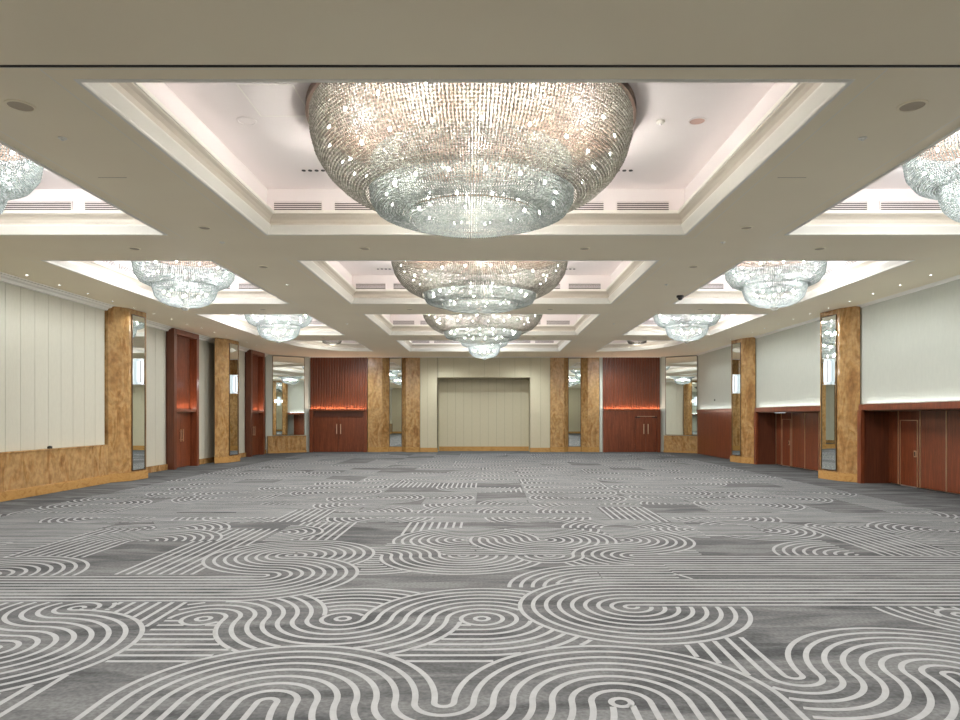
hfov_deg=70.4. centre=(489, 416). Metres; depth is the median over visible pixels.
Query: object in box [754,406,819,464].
wall
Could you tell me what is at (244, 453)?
baseboard
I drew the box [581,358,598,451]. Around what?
pier
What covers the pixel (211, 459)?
baseboard
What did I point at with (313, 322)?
air vent
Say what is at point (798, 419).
partition panel
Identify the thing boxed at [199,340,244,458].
wall
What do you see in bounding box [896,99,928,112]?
ceiling speaker
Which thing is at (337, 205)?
air vent
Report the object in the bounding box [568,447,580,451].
sill
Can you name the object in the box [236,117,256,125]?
ceiling speaker
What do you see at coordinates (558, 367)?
pier
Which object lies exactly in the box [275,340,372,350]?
recessed ceiling panel
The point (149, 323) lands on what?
recessed ceiling panel
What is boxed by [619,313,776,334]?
recessed ceiling panel
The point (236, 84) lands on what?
access hatch
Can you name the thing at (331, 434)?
door
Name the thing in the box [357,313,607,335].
recessed ceiling panel
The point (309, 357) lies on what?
recessed ceiling panel
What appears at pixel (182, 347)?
portal
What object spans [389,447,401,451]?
sill
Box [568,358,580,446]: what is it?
mirror
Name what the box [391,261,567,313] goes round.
chandelier
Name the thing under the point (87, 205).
air vent
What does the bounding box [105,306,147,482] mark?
pilaster
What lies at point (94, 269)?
recessed ceiling panel
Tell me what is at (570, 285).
air vent
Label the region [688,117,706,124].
ceiling speaker
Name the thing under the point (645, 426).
door
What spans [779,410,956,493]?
wall
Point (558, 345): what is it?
recessed ceiling panel
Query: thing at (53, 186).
recessed ceiling panel
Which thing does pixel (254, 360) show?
portal
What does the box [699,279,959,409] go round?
wall
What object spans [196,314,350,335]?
recessed ceiling panel
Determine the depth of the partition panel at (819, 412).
24.64 m
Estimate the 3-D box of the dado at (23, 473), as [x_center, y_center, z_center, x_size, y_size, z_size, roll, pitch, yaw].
[-11.515,1.420,8.540,0.170,1.160,23.880,0,0,0]
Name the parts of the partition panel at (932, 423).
edge trim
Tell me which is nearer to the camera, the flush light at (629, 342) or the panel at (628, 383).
the flush light at (629, 342)
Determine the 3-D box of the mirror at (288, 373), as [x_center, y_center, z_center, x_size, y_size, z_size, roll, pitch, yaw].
[-11.098,-1.140,37.591,1.808,4.360,0.028,0,0,-36]
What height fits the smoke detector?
0.070 m
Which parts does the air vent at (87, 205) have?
frame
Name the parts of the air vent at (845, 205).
frame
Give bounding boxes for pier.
[368,358,388,451]
[402,358,419,451]
[550,358,567,451]
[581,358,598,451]
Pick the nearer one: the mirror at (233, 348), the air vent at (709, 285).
the air vent at (709, 285)
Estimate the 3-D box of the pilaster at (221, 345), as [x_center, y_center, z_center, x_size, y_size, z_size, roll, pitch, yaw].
[-11.650,-0.679,29.776,0.959,5.358,1.748,0,0,0]
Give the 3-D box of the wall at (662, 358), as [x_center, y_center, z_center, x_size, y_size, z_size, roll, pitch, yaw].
[10.675,-0.680,37.629,2.448,5.360,0.120,0,0,36]
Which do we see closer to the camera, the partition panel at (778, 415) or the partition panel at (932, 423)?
the partition panel at (932, 423)
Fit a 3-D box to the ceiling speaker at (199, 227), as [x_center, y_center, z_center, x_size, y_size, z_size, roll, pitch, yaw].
[-5.070,-3.354,12.100,0.220,0.012,0.220,0,0,0]
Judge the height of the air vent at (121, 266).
0.190 m
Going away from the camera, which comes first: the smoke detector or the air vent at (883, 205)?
the smoke detector
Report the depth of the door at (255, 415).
35.16 m
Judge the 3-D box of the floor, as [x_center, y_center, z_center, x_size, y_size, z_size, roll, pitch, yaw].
[-0.250,1.998,18.200,24.800,0.003,43.600,0,0,0]
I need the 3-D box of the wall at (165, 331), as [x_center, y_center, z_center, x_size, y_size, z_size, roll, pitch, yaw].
[-12.440,-1.200,18.200,0.420,6.400,43.600,0,0,0]
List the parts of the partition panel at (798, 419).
edge trim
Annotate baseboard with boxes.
[146,464,167,472]
[199,457,214,464]
[239,452,245,457]
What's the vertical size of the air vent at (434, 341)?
0.190 m
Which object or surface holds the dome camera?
attached to the ceiling
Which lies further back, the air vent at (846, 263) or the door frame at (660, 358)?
the door frame at (660, 358)
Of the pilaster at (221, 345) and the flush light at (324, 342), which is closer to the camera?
the pilaster at (221, 345)
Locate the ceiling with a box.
[0,0,959,356]
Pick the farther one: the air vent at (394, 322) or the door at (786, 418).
the air vent at (394, 322)
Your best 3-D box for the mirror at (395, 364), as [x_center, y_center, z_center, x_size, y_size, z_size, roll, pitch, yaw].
[-5.325,-0.812,38.584,0.710,5.055,0.028,0,0,0]
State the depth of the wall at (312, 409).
39.65 m
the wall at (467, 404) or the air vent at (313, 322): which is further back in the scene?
the wall at (467, 404)
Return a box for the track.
[0,65,959,66]
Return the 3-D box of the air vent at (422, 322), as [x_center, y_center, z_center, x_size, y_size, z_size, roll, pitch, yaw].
[-1.625,-3.870,27.981,2.490,0.190,0.030,0,0,0]
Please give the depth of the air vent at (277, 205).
12.51 m
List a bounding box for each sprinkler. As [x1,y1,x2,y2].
[58,136,66,140]
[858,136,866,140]
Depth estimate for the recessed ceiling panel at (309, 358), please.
38.26 m
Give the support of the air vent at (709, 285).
attached to the recessed ceiling panel at (860, 270)
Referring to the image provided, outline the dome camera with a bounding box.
[676,295,683,299]
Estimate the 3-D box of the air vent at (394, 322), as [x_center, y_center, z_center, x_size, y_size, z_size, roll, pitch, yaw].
[-3.530,-3.870,27.981,0.920,0.190,0.030,0,0,0]
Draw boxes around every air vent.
[4,201,72,209]
[83,201,118,209]
[100,261,115,266]
[119,263,138,274]
[171,283,230,288]
[238,283,259,288]
[273,201,322,209]
[309,320,324,324]
[333,201,466,209]
[355,283,385,288]
[392,320,414,324]
[393,283,476,288]
[412,341,429,342]
[420,320,477,324]
[434,341,459,342]
[483,201,604,209]
[491,283,560,288]
[508,341,530,342]
[535,341,553,342]
[546,320,569,324]
[568,283,600,288]
[616,201,669,209]
[641,320,656,324]
[700,283,723,288]
[731,283,790,288]
[824,263,840,275]
[830,201,867,209]
[844,261,857,266]
[879,201,959,209]
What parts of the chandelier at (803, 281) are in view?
ceiling plate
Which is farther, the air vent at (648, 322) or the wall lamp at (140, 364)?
the air vent at (648, 322)
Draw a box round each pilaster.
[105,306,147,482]
[214,338,239,462]
[730,337,755,463]
[818,306,859,481]
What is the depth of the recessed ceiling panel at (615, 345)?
34.06 m
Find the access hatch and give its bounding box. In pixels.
[236,84,304,115]
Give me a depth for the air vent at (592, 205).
12.51 m
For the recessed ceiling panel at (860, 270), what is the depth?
18.39 m
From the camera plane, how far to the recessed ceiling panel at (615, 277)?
19.56 m
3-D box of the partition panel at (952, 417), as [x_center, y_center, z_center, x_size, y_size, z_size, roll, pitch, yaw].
[11.992,0.912,17.250,0.095,2.135,1.068,0,0,0]
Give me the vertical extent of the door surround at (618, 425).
2.390 m
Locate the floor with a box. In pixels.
[0,451,959,719]
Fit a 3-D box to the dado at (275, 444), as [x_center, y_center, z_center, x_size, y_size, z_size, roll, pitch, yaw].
[-11.151,1.530,37.459,2.168,0.940,0.178,0,0,-36]
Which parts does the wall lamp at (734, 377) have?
lamp shade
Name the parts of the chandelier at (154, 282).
ceiling plate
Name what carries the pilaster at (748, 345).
on the floor
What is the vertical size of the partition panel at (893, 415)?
2.135 m
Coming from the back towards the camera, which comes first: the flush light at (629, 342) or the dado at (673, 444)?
the dado at (673, 444)
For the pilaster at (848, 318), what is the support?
on the floor
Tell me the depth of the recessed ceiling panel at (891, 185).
12.47 m
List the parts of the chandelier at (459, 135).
ceiling plate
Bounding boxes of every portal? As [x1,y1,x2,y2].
[166,328,198,469]
[245,350,264,456]
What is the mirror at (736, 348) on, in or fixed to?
attached to the pilaster at (748, 345)
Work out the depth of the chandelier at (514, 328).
24.18 m
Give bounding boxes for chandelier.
[0,144,43,214]
[131,261,234,310]
[244,315,311,342]
[305,83,635,238]
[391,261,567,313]
[423,315,541,344]
[461,341,508,359]
[653,315,720,342]
[724,261,827,310]
[902,130,959,222]
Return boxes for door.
[177,412,189,467]
[253,413,258,454]
[314,417,362,451]
[635,416,656,451]
[781,413,791,466]
[898,411,919,487]
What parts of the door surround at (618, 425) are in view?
fixed panel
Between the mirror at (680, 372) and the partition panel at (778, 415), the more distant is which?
the mirror at (680, 372)
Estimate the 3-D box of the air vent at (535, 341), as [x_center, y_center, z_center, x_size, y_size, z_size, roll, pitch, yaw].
[2.825,-3.870,34.981,0.990,0.190,0.030,0,0,0]
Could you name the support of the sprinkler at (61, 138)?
attached to the ceiling
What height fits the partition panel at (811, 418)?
2.135 m
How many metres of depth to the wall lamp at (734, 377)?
29.55 m
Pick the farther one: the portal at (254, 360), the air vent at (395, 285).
the portal at (254, 360)
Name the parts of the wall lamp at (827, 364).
glass, lamp shade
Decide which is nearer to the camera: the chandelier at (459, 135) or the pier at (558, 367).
the chandelier at (459, 135)
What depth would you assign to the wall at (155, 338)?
24.73 m
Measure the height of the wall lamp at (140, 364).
0.830 m
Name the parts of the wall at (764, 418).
return panel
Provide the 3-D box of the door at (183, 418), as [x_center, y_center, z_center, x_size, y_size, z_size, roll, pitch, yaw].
[-12.092,0.905,26.650,0.115,2.150,1.740,0,0,0]
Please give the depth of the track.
6.51 m
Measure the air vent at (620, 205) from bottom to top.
0.190 m
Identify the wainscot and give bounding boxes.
[697,409,730,458]
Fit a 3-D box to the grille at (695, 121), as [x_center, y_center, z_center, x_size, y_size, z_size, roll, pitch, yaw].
[2.950,-4.194,9.660,0.213,0.001,0.213,0,0,0]
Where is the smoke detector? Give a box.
[656,119,664,125]
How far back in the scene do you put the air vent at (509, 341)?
34.97 m
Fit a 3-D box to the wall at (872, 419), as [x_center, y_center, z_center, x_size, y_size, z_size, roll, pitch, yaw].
[11.550,0.820,8.545,0.960,2.360,23.890,0,0,0]
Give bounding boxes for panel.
[0,131,182,237]
[0,272,114,310]
[34,258,297,304]
[40,69,887,237]
[146,319,268,356]
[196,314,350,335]
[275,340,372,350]
[287,258,670,304]
[309,357,660,357]
[309,358,311,409]
[310,357,367,408]
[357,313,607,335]
[392,340,576,350]
[594,340,695,350]
[603,357,659,408]
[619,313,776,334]
[666,258,929,304]
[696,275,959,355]
[769,116,959,237]
[776,413,780,463]
[792,412,804,468]
[805,412,818,470]
[819,412,819,469]
[889,411,897,483]
[920,411,945,491]
[946,410,959,493]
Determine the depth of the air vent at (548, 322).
27.97 m
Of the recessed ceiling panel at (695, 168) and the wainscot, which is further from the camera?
the wainscot
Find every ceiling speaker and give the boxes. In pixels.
[3,99,36,112]
[198,226,210,229]
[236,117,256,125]
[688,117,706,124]
[740,226,752,229]
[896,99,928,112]
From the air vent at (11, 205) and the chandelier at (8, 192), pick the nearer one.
the chandelier at (8, 192)
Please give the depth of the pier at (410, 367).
38.26 m
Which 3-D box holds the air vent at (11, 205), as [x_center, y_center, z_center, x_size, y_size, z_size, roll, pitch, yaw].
[-8.575,-3.870,12.521,1.790,0.190,0.030,0,0,0]
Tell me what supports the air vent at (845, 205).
attached to the recessed ceiling panel at (891, 185)
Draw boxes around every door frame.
[599,358,602,451]
[658,358,660,410]
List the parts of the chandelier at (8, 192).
ceiling plate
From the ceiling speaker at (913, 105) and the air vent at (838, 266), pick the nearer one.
the ceiling speaker at (913, 105)
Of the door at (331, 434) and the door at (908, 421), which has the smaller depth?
the door at (908, 421)
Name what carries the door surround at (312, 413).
on the floor
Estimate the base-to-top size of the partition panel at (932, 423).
2.135 m
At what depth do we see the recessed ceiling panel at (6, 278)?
17.82 m
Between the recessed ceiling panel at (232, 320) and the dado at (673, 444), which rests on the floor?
the dado at (673, 444)
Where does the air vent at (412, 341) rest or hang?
attached to the recessed ceiling panel at (558, 345)
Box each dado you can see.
[0,444,109,501]
[267,435,306,452]
[663,435,696,452]
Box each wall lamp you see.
[136,358,144,384]
[232,375,237,393]
[732,374,737,393]
[823,358,831,384]
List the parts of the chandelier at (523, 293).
ceiling plate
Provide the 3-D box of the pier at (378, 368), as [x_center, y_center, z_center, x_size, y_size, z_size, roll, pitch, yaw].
[-6.275,-0.679,38.480,1.150,5.358,0.540,0,0,0]
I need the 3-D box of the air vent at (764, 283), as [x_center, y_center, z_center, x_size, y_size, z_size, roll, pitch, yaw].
[8.075,-3.870,20.191,1.790,0.190,0.030,0,0,0]
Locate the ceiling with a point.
(32, 32)
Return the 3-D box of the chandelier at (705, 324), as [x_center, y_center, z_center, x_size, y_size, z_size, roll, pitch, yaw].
[7.300,-3.453,25.160,2.480,1.486,2.480,0,0,-32]
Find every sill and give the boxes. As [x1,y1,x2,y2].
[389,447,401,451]
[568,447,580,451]
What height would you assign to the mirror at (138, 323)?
4.900 m
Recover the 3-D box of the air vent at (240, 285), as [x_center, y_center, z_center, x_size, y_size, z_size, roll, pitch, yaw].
[-6.775,-3.870,20.191,1.390,0.190,0.030,0,0,0]
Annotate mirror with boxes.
[131,314,145,470]
[229,343,238,455]
[272,356,304,435]
[389,358,401,446]
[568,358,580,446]
[665,356,696,435]
[732,342,740,455]
[821,314,836,470]
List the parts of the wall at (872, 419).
return panel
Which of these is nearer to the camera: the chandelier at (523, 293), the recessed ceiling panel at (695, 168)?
the recessed ceiling panel at (695, 168)
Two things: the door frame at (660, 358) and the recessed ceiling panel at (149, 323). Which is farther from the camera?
the door frame at (660, 358)
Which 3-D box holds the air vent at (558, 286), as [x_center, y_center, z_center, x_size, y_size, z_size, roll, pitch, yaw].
[1.000,-3.870,20.191,2.240,0.190,0.030,0,0,0]
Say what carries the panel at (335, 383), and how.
on the door surround at (312, 413)
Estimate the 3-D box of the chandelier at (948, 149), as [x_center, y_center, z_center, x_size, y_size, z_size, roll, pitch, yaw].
[7.300,-3.453,9.680,2.480,1.486,2.480,0,0,-6]
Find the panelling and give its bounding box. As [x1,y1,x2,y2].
[0,281,104,451]
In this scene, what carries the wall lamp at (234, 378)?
attached to the mirror at (233, 348)
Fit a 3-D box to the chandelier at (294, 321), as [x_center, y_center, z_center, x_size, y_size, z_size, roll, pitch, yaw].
[-7.800,-3.453,25.160,2.480,1.486,2.480,0,0,-25]
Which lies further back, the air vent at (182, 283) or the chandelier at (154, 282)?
the air vent at (182, 283)
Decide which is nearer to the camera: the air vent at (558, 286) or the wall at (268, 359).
the air vent at (558, 286)
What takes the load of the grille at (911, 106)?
attached to the ceiling speaker at (913, 105)
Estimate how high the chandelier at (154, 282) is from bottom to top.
1.486 m
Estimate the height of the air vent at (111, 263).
0.190 m
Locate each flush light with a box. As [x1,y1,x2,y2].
[322,341,341,344]
[627,341,645,344]
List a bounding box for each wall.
[146,326,164,466]
[165,331,165,463]
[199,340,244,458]
[265,355,308,452]
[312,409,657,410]
[420,358,549,451]
[661,355,698,451]
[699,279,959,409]
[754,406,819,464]
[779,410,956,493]
[857,401,959,482]
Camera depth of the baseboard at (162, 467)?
24.72 m
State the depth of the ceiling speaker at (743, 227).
12.07 m
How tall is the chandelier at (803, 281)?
1.486 m
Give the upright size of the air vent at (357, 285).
0.190 m
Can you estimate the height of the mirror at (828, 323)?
4.900 m
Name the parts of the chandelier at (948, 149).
ceiling plate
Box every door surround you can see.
[309,410,367,451]
[603,410,660,451]
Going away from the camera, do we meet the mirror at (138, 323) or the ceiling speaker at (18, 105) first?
the ceiling speaker at (18, 105)
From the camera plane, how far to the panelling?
17.89 m
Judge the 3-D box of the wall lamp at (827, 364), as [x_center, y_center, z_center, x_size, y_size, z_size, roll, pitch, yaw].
[10.700,-1.420,21.562,0.150,0.830,0.340,0,0,-8]
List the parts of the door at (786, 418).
frame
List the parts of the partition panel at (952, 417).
edge trim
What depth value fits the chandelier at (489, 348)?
32.33 m
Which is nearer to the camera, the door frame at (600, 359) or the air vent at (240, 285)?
the air vent at (240, 285)
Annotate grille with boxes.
[7,101,33,110]
[238,118,254,124]
[690,118,704,123]
[899,101,924,110]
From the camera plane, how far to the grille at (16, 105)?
7.36 m
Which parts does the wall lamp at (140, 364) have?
lamp shade, glass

